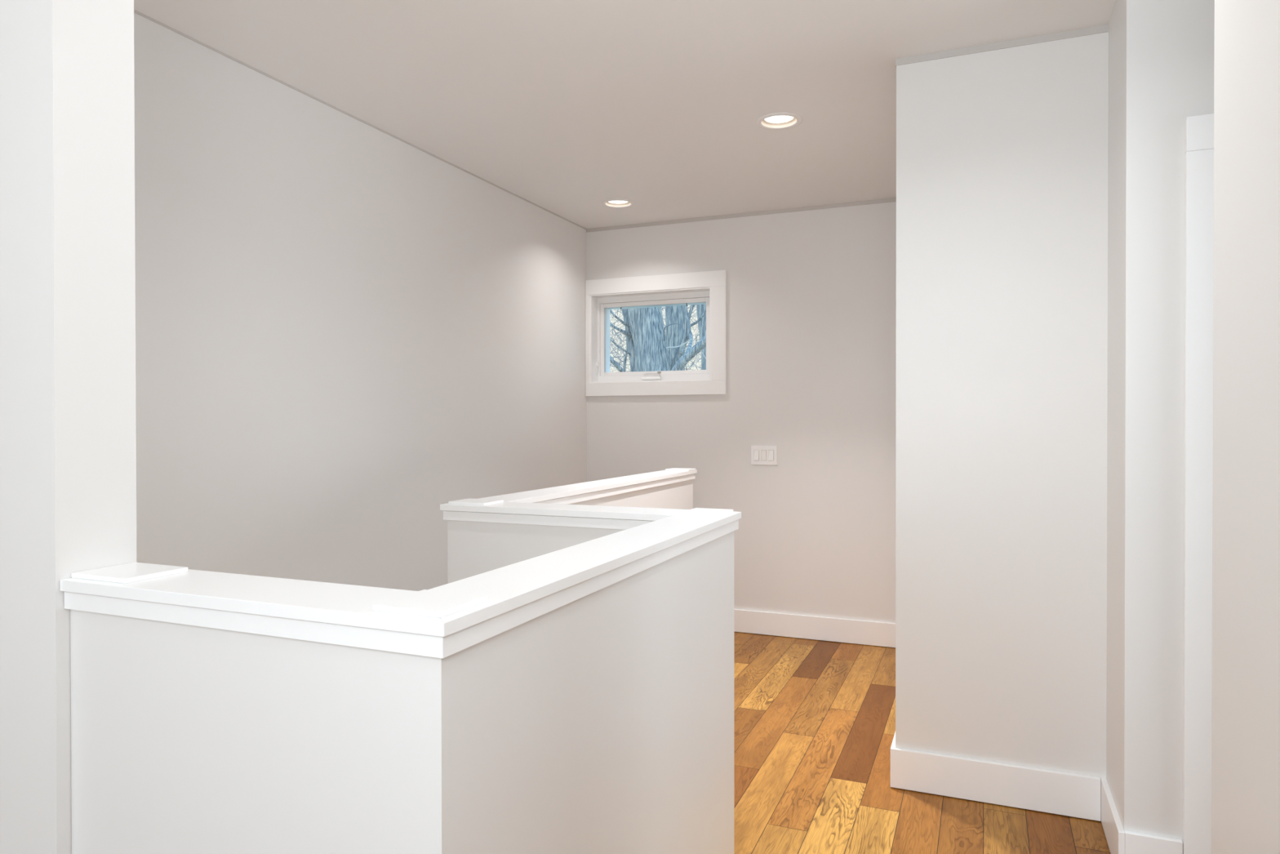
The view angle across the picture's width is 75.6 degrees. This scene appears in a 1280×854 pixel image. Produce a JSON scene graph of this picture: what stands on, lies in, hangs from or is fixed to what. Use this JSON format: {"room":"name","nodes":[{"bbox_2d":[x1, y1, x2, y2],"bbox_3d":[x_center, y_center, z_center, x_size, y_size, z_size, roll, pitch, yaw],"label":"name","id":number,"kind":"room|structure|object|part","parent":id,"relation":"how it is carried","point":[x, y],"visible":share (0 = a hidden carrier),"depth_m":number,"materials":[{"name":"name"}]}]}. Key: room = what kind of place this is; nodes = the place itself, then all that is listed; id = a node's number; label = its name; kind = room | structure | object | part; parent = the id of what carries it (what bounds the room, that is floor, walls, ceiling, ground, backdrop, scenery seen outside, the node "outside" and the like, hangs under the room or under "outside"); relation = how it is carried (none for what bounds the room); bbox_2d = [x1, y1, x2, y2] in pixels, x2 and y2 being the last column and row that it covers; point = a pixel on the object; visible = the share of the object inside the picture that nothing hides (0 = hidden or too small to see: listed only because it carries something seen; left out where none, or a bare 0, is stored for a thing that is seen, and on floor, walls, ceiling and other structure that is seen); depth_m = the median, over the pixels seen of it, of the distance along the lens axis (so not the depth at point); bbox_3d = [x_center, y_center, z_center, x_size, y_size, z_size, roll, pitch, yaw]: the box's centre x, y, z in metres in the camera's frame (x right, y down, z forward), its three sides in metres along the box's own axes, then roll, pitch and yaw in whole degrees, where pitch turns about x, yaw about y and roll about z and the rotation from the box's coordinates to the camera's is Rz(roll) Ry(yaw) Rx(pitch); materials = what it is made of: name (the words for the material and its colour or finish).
{"room":"stair landing","nodes":[
{"label":"stair landing","id":0,"kind":"room"},
{"bbox_2d":[0,0,136,853],"bbox_3d":[-1.923,0.700,1.757,2.301,3.801,0.130,0,0,23],"label":"wall","id":1,"kind":"structure","parent":0,"point":[68,414],"depth_m":1.28,"materials":[{"name":"white paint"}]},
{"bbox_2d":[133,12,586,591],"bbox_3d":[-1.056,0.687,3.526,0.120,3.801,3.804,0,0,23],"label":"wall","id":2,"kind":"structure","parent":0,"point":[347,333],"depth_m":3.08,"materials":[{"name":"white paint"}]},
{"bbox_2d":[133,9,586,229],"bbox_3d":[-1.032,-1.209,3.415,0.003,0.007,3.641,0,0,23],"label":"trim","id":3,"kind":"structure","parent":2,"relation":"attached to","point":[135,11],"depth_m":3.05,"materials":[{"name":"grey paint"}]},
{"bbox_2d":[60,467,741,853],"bbox_3d":[-0.039,0.704,2.576,0.864,0.978,3.080,0,0,23],"label":"wall","id":4,"kind":"structure","parent":0,"point":[568,686],"depth_m":1.21,"materials":[{"name":"white paint"}]},
{"bbox_3d":[-0.535,0.264,1.186,0.697,0.028,0.127,0,0,23],"label":"apron trim","id":5,"kind":"part","parent":4,"relation":"part of","materials":[{"name":"white paint"}]},
{"bbox_3d":[-0.538,0.740,1.191,0.688,0.924,0.108,0,0,23],"label":"wall panel","id":6,"kind":"part","parent":4,"relation":"part of","materials":[{"name":"white paint"}]},
{"bbox_3d":[-0.205,0.733,2.319,0.724,0.924,0.108,0,0,23],"label":"wall panel","id":7,"kind":"part","parent":4,"relation":"part of","materials":[{"name":"white paint"}]},
{"bbox_3d":[-0.212,0.256,2.318,0.730,0.028,0.127,0,0,23],"label":"apron trim","id":8,"kind":"part","parent":4,"relation":"part of","materials":[{"name":"white paint"}]},
{"bbox_3d":[-0.046,0.261,1.616,0.127,0.028,1.296,0,0,23],"label":"apron trim","id":9,"kind":"part","parent":4,"relation":"part of","materials":[{"name":"white paint"}]},
{"bbox_3d":[-0.025,0.737,1.669,0.108,0.924,1.169,0,0,23],"label":"wall panel","id":10,"kind":"part","parent":4,"relation":"part of","materials":[{"name":"white paint"}]},
{"bbox_3d":[-0.126,0.250,3.308,0.127,0.028,1.778,0,0,23],"label":"apron trim","id":11,"kind":"part","parent":4,"relation":"part of","materials":[{"name":"white paint"}]},
{"bbox_3d":[-0.128,0.726,3.305,0.108,0.924,1.772,0,0,23],"label":"wall panel","id":12,"kind":"part","parent":4,"relation":"part of","materials":[{"name":"white paint"}]},
{"bbox_2d":[133,0,1115,228],"bbox_3d":[-0.281,-1.297,0.880,6.240,0.200,8.066,0,0,23],"label":"ceiling","id":13,"kind":"structure","parent":0,"point":[568,108],"depth_m":2.83,"materials":[{"name":"white paint"}]},
{"bbox_2d":[600,198,635,208],"bbox_3d":[-0.119,-1.243,4.498,0.185,0.055,0.185,0,0,23],"label":"recessed light","id":14,"kind":"object","parent":13,"relation":"in","point":[614,202],"visible":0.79,"depth_m":4.52,"materials":[{"name":"white paint"}]},
{"bbox_2d":[755,111,802,129],"bbox_3d":[0.551,-1.236,3.270,0.185,0.055,0.185,0,0,23],"label":"recessed light","id":15,"kind":"object","parent":13,"relation":"in","point":[781,120],"visible":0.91,"depth_m":3.29,"materials":[{"name":"white paint"}]},
{"bbox_2d":[696,303,706,369],"bbox_3d":[0.971,0.642,10.444,0.421,7.007,0.449,0,0,-29],"label":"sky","id":16,"kind":"structure","parent":0,"point":[700,308],"depth_m":10.39,"materials":[{"name":"blue"}]},
{"bbox_2d":[586,201,896,622],"bbox_3d":[0.763,-0.023,4.737,2.302,2.401,0.160,0,0,23],"label":"wall","id":17,"kind":"structure","parent":0,"point":[811,294],"depth_m":4.61,"materials":[{"name":"white paint"}]},
{"bbox_2d":[585,269,726,395],"bbox_3d":[0.117,-0.547,5.004,0.898,0.715,0.198,0,0,23],"label":"window","id":18,"kind":"structure","parent":17,"relation":"in","point":[708,287],"depth_m":4.96,"materials":[{"name":"white paint"}]},
{"bbox_3d":[0.103,-0.543,5.049,0.762,0.525,0.085,0,0,23],"label":"frame","id":19,"kind":"part","parent":18,"relation":"part of","materials":[{"name":"white plastic"}]},
{"bbox_3d":[0.101,-0.544,5.068,0.716,0.451,0.093,0,0,23],"label":"sash","id":20,"kind":"part","parent":18,"relation":"part of","materials":[{"name":"white plastic"}]},
{"bbox_2d":[586,197,896,232],"bbox_3d":[0.590,-1.212,4.713,1.999,0.022,0.003,0,0,23],"label":"trim","id":21,"kind":"structure","parent":17,"relation":"attached to","point":[891,199],"depth_m":4.70,"materials":[{"name":"grey paint"}]},
{"bbox_2d":[751,445,777,464],"bbox_3d":[0.701,0.160,4.670,0.147,0.107,0.013,0,0,23],"label":"light switch","id":22,"kind":"object","parent":17,"relation":"attached to","point":[760,455],"visible":1,"depth_m":4.67,"materials":[{"name":"white plastic"}]},
{"bbox_2d":[733,608,895,647],"bbox_3d":[0.615,1.111,4.712,1.951,0.128,0.015,0,0,23],"label":"baseboard","id":23,"kind":"structure","parent":17,"relation":"attached to","point":[784,624],"depth_m":4.55,"materials":[{"name":"white paint"}]},
{"bbox_2d":[733,631,1110,853],"bbox_3d":[-0.286,1.304,0.879,6.000,0.200,7.786,0,0,23],"label":"floor","id":24,"kind":"structure","parent":0,"point":[815,720],"depth_m":2.79,"materials":[{"name":"brown wood"}]},
{"bbox_2d":[895,31,1108,777],"bbox_3d":[1.463,-0.014,3.411,0.611,2.401,1.750,0,0,23],"label":"wall","id":25,"kind":"structure","parent":0,"point":[1002,154],"depth_m":2.59,"materials":[{"name":"white paint"}]},
{"bbox_2d":[895,24,1108,67],"bbox_3d":[1.460,-1.204,3.402,0.614,0.022,1.753,0,0,23],"label":"trim","id":26,"kind":"structure","parent":25,"relation":"attached to","point":[1104,28],"depth_m":2.58,"materials":[{"name":"grey paint"}]},
{"bbox_2d":[890,732,1182,853],"bbox_3d":[1.444,1.120,3.223,0.755,0.128,2.094,0,0,23],"label":"baseboard","id":27,"kind":"structure","parent":25,"relation":"attached to","point":[1054,792],"depth_m":2.57,"materials":[{"name":"white paint"}]},
{"bbox_2d":[1106,0,1279,853],"bbox_3d":[1.508,0.008,0.057,2.060,2.401,7.906,0,0,23],"label":"wall","id":28,"kind":"structure","parent":0,"point":[1161,52],"depth_m":2.12,"materials":[{"name":"white paint"}]},
{"bbox_2d":[1182,113,1213,853],"bbox_3d":[1.837,0.204,1.990,0.914,1.983,0.139,0,0,23],"label":"door frame","id":29,"kind":"structure","parent":28,"relation":"in","point":[1199,129],"depth_m":2.09,"materials":[{"name":"white paint"}]},
{"bbox_3d":[1.813,-0.744,1.929,0.914,0.088,0.019,0,0,23],"label":"head casing","id":30,"kind":"part","parent":29,"relation":"part of","materials":[{"name":"white paint"}]},
{"label":"outside","id":31,"kind":"structure","parent":0,"visible":0},
{"bbox_3d":[5.045,4.139,25.113,50.000,0.200,39.814,0,0,23],"label":"floor","id":32,"kind":"structure","parent":31,"visible":0},
{"bbox_2d":[609,304,706,372],"bbox_3d":[0.123,0.350,9.025,1.961,7.620,0.862,0,0,23],"label":"bare tree","id":33,"kind":"object","parent":32,"relation":"on","point":[646,349],"visible":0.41,"depth_m":9.02,"materials":[{"name":"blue plant"}]},
{"bbox_2d":[665,305,684,370],"bbox_3d":[0.489,0.382,11.716,0.416,7.501,0.411,0,0,23],"label":"bare tree","id":34,"kind":"object","parent":32,"relation":"on","point":[673,314],"visible":0.14,"depth_m":11.59,"materials":[{"name":"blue plant"}]},
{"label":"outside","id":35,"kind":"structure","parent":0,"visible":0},
{"bbox_2d":[609,304,701,372],"bbox_3d":[0.113,-1.627,14.093,4.382,2.777,3.009,0,0,23],"label":"thicket","id":36,"kind":"object","parent":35,"point":[612,329],"visible":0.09,"depth_m":13.97,"materials":[{"name":"grey plant"}]}
]}

